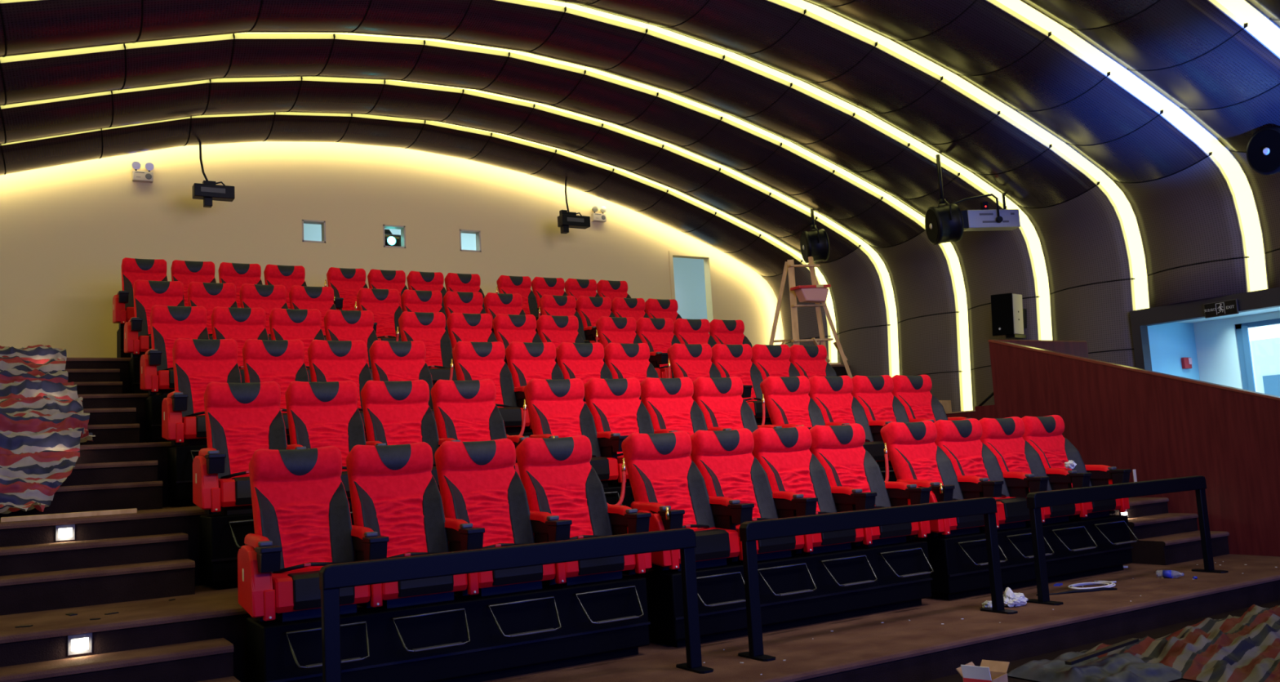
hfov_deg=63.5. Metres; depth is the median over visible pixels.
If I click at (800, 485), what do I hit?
chair
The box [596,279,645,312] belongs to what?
chair
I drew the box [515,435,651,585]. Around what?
chair
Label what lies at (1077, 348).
wall
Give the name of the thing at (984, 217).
print
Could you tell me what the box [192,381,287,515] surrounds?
chair
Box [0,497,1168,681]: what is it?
stairs
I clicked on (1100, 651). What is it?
metal strip
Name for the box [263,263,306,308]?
chair
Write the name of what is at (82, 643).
step light
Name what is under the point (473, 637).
base
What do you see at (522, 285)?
chair
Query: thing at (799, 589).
base
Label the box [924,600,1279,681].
floor
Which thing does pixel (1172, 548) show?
step
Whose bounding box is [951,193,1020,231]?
machine
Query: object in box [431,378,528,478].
chair
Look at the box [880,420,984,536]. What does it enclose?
chair
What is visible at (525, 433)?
base
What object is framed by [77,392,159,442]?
floor
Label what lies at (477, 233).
window
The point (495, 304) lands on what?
chair
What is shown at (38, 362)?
tarpaulin
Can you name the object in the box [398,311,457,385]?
chair
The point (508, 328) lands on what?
chair
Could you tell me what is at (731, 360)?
chair
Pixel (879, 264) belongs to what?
diffuser
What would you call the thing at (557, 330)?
chair
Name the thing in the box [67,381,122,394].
floor
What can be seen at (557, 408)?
chair
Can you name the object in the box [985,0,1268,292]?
light strip
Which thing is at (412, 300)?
chair
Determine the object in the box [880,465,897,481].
base
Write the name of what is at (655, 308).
chair
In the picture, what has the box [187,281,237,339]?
chair
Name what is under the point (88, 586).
stair step
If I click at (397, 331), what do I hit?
rope
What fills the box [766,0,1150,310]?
light strip
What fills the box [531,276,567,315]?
chair
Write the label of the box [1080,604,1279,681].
tarpaulin
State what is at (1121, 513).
step light
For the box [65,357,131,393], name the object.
floor
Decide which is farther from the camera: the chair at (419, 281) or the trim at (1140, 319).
the chair at (419, 281)
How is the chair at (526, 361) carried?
on the base at (525, 433)
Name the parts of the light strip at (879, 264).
trough rail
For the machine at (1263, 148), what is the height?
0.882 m
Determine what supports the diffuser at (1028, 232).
attached to the light strip at (1028, 232)
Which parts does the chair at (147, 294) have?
armrest, seat, backrest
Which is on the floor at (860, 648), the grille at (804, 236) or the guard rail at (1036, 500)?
the guard rail at (1036, 500)
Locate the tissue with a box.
[1064,459,1076,469]
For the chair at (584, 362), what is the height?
0.992 m
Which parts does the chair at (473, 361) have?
backrest, under frame, seat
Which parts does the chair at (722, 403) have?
backrest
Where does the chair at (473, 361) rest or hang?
on the base at (525, 433)
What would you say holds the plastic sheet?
on the floor at (1156, 633)
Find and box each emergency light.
[131,160,154,182]
[591,205,606,222]
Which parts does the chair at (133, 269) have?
seat, backrest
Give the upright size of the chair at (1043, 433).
0.992 m
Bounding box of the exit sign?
[1203,298,1239,318]
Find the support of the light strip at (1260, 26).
attached to the ceiling at (1190, 52)
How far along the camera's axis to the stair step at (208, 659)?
5.58 m
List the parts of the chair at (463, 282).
backrest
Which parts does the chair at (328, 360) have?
backrest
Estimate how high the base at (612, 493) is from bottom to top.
0.505 m
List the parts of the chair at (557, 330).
backrest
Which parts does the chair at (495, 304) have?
backrest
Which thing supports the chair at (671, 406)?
on the base at (612, 493)
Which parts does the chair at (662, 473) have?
armrest, control panel, backrest, under frame, seat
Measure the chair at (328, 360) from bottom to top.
0.992 m
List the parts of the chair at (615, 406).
armrest, backrest, control panel, under frame, seat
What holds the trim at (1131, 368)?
attached to the wall at (1157, 427)
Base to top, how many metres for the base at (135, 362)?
0.505 m
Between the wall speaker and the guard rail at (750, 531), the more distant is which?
the wall speaker
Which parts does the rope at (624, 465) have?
cord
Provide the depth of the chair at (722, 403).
10.13 m
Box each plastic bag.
[981,600,991,607]
[1003,586,1027,607]
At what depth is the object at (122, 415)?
10.08 m
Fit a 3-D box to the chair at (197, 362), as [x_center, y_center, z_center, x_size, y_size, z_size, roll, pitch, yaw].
[-3.843,0.435,9.108,0.667,0.992,0.801,1,-7,-32]
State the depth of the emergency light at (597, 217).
19.50 m
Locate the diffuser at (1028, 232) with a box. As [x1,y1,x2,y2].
[526,0,1052,340]
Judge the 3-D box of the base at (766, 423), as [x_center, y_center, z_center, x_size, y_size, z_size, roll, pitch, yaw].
[1.662,1.213,12.181,2.470,0.505,0.687,1,-7,-32]
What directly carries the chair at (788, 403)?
on the base at (892, 477)
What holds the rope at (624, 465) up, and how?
attached to the chair at (662, 473)
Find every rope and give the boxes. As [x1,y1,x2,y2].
[324,279,335,302]
[395,326,399,341]
[448,358,453,380]
[506,399,555,437]
[595,329,598,342]
[606,457,669,519]
[667,358,671,377]
[761,394,804,425]
[884,442,943,493]
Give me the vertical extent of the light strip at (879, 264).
6.953 m
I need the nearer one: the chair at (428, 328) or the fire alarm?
the chair at (428, 328)
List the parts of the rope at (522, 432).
cord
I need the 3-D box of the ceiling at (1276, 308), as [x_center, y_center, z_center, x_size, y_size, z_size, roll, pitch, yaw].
[8.669,-0.587,13.177,1.240,0.150,4.160,1,-7,-32]
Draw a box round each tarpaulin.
[0,344,67,384]
[0,379,95,442]
[0,426,88,513]
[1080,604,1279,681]
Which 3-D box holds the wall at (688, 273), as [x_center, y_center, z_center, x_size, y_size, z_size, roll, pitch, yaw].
[-3.172,-1.079,19.638,14.000,4.100,2.530,1,-7,-32]
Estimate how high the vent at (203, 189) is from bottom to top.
0.070 m
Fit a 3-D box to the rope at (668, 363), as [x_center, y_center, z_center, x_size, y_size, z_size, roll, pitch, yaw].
[0.413,0.383,11.694,0.283,0.435,0.681,1,-7,-32]
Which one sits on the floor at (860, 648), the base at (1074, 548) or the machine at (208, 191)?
the base at (1074, 548)
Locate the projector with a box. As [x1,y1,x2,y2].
[384,229,400,246]
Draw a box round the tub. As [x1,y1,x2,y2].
[794,287,828,302]
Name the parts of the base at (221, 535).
footrest frame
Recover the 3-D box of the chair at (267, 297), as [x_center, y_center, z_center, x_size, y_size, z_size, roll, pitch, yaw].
[-4.603,-0.255,12.687,0.626,0.992,0.798,1,-7,-32]
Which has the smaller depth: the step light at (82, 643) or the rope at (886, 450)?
the step light at (82, 643)
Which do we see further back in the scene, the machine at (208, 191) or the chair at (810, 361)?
the machine at (208, 191)
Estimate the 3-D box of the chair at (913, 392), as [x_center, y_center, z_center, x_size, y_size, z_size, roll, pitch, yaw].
[3.232,0.838,11.382,0.750,0.992,0.798,1,-7,-32]
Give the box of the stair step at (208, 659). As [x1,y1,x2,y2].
[0,637,233,681]
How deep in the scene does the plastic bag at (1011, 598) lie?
7.98 m
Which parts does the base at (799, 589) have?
footrest frame, tread plate, footrest frame, tread plate, footrest frame, tread plate, footrest frame, tread plate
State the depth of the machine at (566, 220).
18.04 m
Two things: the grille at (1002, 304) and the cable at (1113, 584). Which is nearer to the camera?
the cable at (1113, 584)
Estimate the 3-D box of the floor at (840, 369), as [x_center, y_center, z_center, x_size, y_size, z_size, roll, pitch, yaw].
[2.558,2.213,19.559,2.850,3.300,2.404,1,-7,-32]
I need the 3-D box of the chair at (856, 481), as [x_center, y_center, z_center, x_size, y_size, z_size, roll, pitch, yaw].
[1.853,1.165,8.514,0.750,0.992,0.798,1,-7,-32]
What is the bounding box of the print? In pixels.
[979,212,1014,222]
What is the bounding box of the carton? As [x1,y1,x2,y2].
[938,400,951,412]
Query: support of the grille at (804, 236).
attached to the machine at (815, 243)
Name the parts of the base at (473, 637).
footrest frame, tread plate, footrest frame, tread plate, footrest frame, tread plate, footrest frame, tread plate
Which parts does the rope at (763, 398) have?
cord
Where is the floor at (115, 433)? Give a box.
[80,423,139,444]
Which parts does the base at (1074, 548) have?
footrest frame, tread plate, footrest frame, tread plate, footrest frame, tread plate, footrest frame, tread plate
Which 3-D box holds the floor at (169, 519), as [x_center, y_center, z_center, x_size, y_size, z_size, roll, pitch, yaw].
[-0.056,2.183,10.384,16.900,1.623,1.684,1,-7,-32]
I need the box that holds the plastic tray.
[790,284,831,302]
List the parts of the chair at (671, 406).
backrest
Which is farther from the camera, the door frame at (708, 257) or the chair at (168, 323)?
the door frame at (708, 257)
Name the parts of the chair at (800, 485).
backrest, armrest, control panel, under frame, seat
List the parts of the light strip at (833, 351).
trough rail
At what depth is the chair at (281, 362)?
9.62 m
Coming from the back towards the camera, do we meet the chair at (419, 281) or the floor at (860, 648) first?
the chair at (419, 281)
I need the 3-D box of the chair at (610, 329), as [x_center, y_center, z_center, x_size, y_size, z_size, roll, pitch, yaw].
[-0.193,0.136,13.383,0.667,0.992,0.801,1,-7,-32]
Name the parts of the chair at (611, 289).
backrest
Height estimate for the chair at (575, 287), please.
0.992 m
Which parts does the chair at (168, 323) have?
armrest, seat, under frame, backrest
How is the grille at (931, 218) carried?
attached to the machine at (943, 224)
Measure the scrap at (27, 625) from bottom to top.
0.006 m
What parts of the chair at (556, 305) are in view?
backrest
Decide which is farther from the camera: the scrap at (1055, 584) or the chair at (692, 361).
the chair at (692, 361)
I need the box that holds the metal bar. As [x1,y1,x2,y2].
[977,391,993,405]
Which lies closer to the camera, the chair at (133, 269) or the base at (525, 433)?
the base at (525, 433)
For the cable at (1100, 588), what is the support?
on the floor at (860, 648)
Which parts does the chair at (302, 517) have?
armrest, control panel, backrest, under frame, seat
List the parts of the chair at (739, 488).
armrest, backrest, control panel, under frame, seat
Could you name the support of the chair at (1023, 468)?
on the base at (1074, 548)
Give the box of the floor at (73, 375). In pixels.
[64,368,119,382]
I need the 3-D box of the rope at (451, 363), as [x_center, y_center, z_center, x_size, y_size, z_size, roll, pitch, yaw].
[-1.864,0.357,10.297,0.283,0.435,0.681,1,-7,-32]
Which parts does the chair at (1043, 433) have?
backrest, armrest, control panel, under frame, armrest, seat, control panel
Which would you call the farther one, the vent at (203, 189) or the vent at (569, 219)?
the vent at (569, 219)
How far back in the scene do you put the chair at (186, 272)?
13.88 m
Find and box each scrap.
[14,624,32,627]
[65,612,77,615]
[104,611,118,614]
[1053,582,1062,586]
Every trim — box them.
[945,409,975,413]
[987,339,1279,399]
[1129,286,1279,370]
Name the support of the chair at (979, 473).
on the base at (1074, 548)
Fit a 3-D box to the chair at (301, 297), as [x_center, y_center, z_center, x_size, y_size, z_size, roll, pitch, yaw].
[-4.038,-0.249,13.033,0.750,0.992,0.798,1,-7,-32]
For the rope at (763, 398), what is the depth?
10.50 m
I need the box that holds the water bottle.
[1155,569,1183,577]
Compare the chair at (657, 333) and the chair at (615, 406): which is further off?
the chair at (657, 333)
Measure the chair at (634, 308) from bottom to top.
0.992 m
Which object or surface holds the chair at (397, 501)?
on the base at (473, 637)
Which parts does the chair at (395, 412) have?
backrest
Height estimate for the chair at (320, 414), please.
0.992 m
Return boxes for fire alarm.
[1181,357,1192,368]
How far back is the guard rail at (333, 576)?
5.75 m
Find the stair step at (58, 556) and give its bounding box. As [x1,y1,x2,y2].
[0,532,188,575]
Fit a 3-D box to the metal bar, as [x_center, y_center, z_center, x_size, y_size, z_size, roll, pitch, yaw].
[4.428,0.715,13.123,0.036,0.234,0.307,3,-9,-43]
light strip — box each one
[0,0,1053,340]
[0,32,973,411]
[0,76,899,377]
[0,111,838,362]
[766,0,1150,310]
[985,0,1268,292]
[1207,0,1279,58]
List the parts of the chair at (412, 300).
backrest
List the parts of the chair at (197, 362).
armrest, control panel, seat, under frame, backrest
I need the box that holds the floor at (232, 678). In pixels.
[197,675,239,681]
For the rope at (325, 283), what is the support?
attached to the chair at (346, 283)
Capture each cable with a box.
[1035,586,1117,595]
[1067,580,1116,589]
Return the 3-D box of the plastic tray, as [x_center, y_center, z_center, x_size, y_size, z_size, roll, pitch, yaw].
[2.616,-0.730,15.799,0.640,0.267,0.220,1,-7,-32]
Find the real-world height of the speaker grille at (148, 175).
0.090 m
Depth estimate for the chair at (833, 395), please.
10.88 m
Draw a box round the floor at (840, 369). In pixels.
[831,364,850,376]
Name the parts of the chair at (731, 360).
backrest, seat, under frame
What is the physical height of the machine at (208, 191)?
1.232 m
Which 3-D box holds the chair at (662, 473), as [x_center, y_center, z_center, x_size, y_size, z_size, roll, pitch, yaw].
[0.251,1.147,7.532,0.667,0.992,0.801,1,-7,-32]
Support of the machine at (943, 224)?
hanging from the ceiling at (1190, 52)
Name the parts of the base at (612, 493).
footrest frame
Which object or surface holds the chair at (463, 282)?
on the base
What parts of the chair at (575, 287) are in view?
backrest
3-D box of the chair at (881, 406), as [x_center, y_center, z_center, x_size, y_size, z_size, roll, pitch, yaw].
[2.667,0.832,11.036,0.626,0.992,0.798,1,-7,-32]
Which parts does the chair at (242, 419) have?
armrest, control panel, seat, under frame, backrest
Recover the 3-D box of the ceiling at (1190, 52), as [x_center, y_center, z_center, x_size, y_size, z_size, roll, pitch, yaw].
[1.714,-1.305,7.182,17.000,7.034,22.729,1,-7,-32]
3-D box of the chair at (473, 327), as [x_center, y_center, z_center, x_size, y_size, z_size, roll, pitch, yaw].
[-1.944,0.116,12.309,0.626,0.992,0.798,1,-7,-32]
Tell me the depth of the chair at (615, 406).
9.47 m
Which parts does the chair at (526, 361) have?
armrest, backrest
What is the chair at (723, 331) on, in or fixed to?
on the base
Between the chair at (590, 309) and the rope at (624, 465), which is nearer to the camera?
the rope at (624, 465)
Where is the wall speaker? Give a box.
[991,293,1026,338]
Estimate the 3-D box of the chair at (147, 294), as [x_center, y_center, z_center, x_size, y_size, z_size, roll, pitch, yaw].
[-5.640,-0.267,12.051,0.667,0.992,0.801,1,-7,-32]
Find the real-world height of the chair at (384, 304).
0.992 m
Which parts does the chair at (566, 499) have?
armrest, control panel, backrest, under frame, seat, armrest, control panel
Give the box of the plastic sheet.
[1007,651,1182,681]
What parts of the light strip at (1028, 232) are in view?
trough rail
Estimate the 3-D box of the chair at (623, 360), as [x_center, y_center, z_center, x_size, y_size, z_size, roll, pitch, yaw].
[0.037,0.479,11.487,0.750,0.992,0.798,1,-7,-32]
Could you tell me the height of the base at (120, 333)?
0.505 m
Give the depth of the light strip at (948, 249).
14.82 m
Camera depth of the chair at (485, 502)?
6.88 m
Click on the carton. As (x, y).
(946, 404)
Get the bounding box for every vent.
[200,186,225,193]
[567,217,583,222]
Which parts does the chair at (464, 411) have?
backrest, armrest, seat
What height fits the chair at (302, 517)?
0.992 m
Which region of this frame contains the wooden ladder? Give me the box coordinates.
[768,256,852,377]
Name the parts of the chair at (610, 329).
backrest, seat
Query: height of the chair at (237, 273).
0.992 m
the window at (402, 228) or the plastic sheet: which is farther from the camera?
the window at (402, 228)
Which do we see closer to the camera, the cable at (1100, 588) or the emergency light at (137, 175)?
the cable at (1100, 588)
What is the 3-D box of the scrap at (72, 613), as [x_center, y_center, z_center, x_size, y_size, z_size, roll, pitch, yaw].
[-3.414,1.641,6.211,0.040,0.006,0.100,3,-9,-43]
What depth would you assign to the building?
22.64 m
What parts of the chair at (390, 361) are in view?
backrest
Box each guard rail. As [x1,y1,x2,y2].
[319,528,713,681]
[737,497,1017,661]
[1026,475,1228,604]
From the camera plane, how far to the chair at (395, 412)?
8.41 m
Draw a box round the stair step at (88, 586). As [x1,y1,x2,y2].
[0,558,195,615]
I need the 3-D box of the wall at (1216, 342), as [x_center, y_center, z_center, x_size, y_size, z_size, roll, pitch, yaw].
[9.263,0.851,13.272,0.100,3.050,4.060,1,-7,-32]
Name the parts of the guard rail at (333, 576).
post, post, foot plate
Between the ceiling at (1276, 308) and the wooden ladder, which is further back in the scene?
the wooden ladder
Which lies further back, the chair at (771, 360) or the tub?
the tub
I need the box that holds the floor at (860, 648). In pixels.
[483,553,1279,681]
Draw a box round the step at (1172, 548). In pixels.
[1133,530,1229,564]
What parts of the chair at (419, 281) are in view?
backrest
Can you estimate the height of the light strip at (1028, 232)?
6.864 m
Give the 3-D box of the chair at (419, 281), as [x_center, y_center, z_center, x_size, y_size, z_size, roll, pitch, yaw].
[-3.123,-0.595,15.392,0.626,0.992,0.798,1,-7,-32]
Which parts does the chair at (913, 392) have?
backrest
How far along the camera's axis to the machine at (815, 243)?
17.62 m
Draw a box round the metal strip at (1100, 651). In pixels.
[1064,637,1138,664]
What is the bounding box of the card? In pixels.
[1132,469,1137,481]
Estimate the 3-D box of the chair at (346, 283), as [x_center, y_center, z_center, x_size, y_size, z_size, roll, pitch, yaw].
[-4.161,-0.607,14.756,0.667,0.992,0.801,1,-7,-32]
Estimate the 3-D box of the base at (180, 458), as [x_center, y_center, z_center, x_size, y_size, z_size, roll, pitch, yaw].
[-2.893,1.161,9.386,2.470,0.505,0.687,1,-7,-32]
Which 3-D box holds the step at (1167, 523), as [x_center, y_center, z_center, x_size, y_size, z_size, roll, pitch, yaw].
[5.245,2.010,10.544,1.100,0.420,0.322,1,-7,-32]
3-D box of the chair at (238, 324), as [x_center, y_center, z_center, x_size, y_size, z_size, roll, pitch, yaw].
[-4.221,0.090,10.912,0.626,0.992,0.798,1,-7,-32]
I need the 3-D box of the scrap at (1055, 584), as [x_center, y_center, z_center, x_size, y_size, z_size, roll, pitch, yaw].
[3.628,2.113,8.971,0.050,0.012,0.100,-8,-8,35]
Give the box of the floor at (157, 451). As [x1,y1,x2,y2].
[75,441,183,506]
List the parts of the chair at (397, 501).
armrest, control panel, backrest, under frame, seat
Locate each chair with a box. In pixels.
[112,257,168,327]
[124,279,184,358]
[140,304,208,395]
[161,337,241,445]
[170,259,216,306]
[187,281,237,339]
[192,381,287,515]
[211,306,268,382]
[218,262,262,307]
[237,445,370,621]
[239,283,288,339]
[242,338,309,441]
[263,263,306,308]
[269,307,324,382]
[284,380,366,506]
[288,284,336,340]
[307,339,372,438]
[324,309,377,380]
[326,266,368,310]
[346,441,467,608]
[356,287,402,341]
[360,379,440,493]
[367,268,407,311]
[368,339,435,417]
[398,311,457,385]
[400,288,448,335]
[406,271,446,310]
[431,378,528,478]
[434,438,555,595]
[443,290,486,318]
[444,272,485,311]
[446,312,497,355]
[452,341,529,432]
[483,292,537,333]
[492,313,542,364]
[496,275,538,320]
[505,341,564,431]
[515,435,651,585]
[524,377,618,487]
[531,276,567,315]
[536,314,605,363]
[538,294,595,342]
[555,342,613,403]
[564,278,599,311]
[576,295,615,342]
[584,377,653,485]
[595,315,661,377]
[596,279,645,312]
[604,342,658,401]
[611,297,648,333]
[621,430,739,570]
[635,316,680,377]
[640,377,707,460]
[644,297,681,333]
[666,342,721,399]
[673,318,716,361]
[689,427,804,561]
[692,376,782,453]
[709,319,752,347]
[711,343,771,422]
[751,343,799,379]
[751,425,863,554]
[760,375,825,429]
[788,344,836,378]
[808,375,889,466]
[808,422,931,546]
[851,374,909,465]
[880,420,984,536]
[891,374,979,422]
[933,417,1030,529]
[978,416,1080,524]
[1021,414,1131,519]
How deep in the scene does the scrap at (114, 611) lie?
6.14 m
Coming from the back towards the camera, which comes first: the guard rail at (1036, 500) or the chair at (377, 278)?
the chair at (377, 278)
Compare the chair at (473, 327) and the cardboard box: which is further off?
the chair at (473, 327)
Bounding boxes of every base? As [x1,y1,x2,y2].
[116,325,141,357]
[128,356,159,393]
[145,394,171,442]
[167,438,367,506]
[199,505,448,589]
[245,574,650,681]
[506,431,533,436]
[603,484,634,507]
[634,539,933,647]
[756,422,772,425]
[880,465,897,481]
[906,514,1138,599]
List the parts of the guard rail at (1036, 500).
post, foot plate, post, foot plate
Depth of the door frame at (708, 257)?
20.75 m
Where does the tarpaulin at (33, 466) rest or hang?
on the floor at (169, 519)
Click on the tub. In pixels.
(811, 295)
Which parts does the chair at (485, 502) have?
armrest, control panel, backrest, under frame, seat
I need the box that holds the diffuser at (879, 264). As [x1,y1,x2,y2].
[391,80,899,376]
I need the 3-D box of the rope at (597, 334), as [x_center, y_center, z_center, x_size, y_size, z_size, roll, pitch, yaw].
[-0.491,0.033,13.176,0.283,0.435,0.681,1,-7,-32]
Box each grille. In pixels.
[145,173,151,178]
[800,232,808,261]
[924,208,938,243]
[991,293,1013,335]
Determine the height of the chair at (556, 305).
0.992 m
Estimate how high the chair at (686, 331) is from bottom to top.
0.992 m
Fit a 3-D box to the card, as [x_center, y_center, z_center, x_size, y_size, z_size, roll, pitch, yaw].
[4.664,1.274,9.745,0.040,0.130,0.008,1,-7,-32]
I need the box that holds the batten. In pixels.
[0,507,137,522]
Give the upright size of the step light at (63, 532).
0.110 m
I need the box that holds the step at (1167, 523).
[1128,512,1198,563]
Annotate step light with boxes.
[55,524,75,541]
[67,632,92,655]
[1120,511,1128,516]
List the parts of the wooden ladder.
leg, leg, leg, leg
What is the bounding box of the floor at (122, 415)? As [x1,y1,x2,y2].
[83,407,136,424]
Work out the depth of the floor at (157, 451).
8.91 m
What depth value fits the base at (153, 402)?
10.13 m
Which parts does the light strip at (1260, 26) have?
trough rail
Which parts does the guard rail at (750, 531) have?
post, foot plate, post, foot plate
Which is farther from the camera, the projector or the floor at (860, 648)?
the projector
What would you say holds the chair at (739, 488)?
on the base at (799, 589)
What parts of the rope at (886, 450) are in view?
cord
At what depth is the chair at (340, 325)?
11.74 m
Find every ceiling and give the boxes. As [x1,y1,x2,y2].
[0,0,1279,412]
[1174,306,1279,323]
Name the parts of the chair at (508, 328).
backrest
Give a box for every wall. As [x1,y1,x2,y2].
[0,141,784,357]
[303,223,707,319]
[946,341,1279,555]
[997,339,1088,358]
[1146,322,1199,380]
[1193,310,1279,388]
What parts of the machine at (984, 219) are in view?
knob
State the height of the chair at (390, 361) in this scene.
0.992 m
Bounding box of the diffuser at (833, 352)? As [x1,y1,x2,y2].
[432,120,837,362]
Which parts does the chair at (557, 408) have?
backrest, under frame, seat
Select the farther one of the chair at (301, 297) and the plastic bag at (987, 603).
the chair at (301, 297)
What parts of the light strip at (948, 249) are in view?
trough rail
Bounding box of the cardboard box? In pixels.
[955,659,1009,681]
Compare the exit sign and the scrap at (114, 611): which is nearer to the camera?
the scrap at (114, 611)
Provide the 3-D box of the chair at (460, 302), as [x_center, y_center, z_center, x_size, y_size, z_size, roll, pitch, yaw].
[-2.325,-0.229,14.084,0.626,0.992,0.798,1,-7,-32]
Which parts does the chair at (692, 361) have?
backrest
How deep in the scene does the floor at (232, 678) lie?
5.68 m
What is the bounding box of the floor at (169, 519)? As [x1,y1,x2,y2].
[0,505,218,585]
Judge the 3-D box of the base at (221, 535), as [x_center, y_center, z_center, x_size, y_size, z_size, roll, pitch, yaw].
[-1.976,1.494,7.885,2.470,0.505,0.687,1,-7,-32]
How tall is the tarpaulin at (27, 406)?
0.696 m
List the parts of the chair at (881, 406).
backrest, armrest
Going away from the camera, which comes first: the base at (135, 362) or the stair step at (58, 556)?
the stair step at (58, 556)
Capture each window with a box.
[302,219,325,242]
[382,224,405,248]
[459,229,481,252]
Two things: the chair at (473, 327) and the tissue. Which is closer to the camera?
the tissue
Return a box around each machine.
[191,142,235,207]
[557,181,590,233]
[800,208,829,262]
[924,154,964,244]
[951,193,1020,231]
[1246,126,1279,174]
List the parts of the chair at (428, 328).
backrest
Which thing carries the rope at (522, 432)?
attached to the chair at (557, 408)
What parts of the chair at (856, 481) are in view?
backrest, armrest, control panel, under frame, seat, armrest, control panel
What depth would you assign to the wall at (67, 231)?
16.68 m
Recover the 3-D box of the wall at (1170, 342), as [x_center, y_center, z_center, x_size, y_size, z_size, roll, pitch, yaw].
[7.678,1.104,14.722,1.200,3.050,0.100,1,-7,-32]
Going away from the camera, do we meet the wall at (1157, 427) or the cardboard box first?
the cardboard box
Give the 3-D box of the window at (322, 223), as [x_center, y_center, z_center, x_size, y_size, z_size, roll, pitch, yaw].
[-5.322,-1.766,16.814,0.374,0.364,0.169,1,-7,-32]
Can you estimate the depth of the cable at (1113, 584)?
8.81 m
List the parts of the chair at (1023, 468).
backrest, armrest, control panel, under frame, seat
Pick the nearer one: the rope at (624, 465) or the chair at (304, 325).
the rope at (624, 465)
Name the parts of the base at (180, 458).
footrest frame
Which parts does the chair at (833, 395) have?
backrest, under frame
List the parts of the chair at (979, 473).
backrest, armrest, control panel, seat, under frame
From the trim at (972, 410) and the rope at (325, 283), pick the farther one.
the rope at (325, 283)
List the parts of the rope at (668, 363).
cord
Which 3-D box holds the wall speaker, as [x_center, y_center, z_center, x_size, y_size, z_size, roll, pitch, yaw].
[5.733,-0.375,15.935,0.605,0.670,0.355,2,-5,-41]
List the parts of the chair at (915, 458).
backrest, armrest, control panel, under frame, seat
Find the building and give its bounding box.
[1249,337,1279,395]
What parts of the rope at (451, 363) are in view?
cord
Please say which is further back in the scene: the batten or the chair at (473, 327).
the chair at (473, 327)
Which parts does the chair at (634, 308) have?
backrest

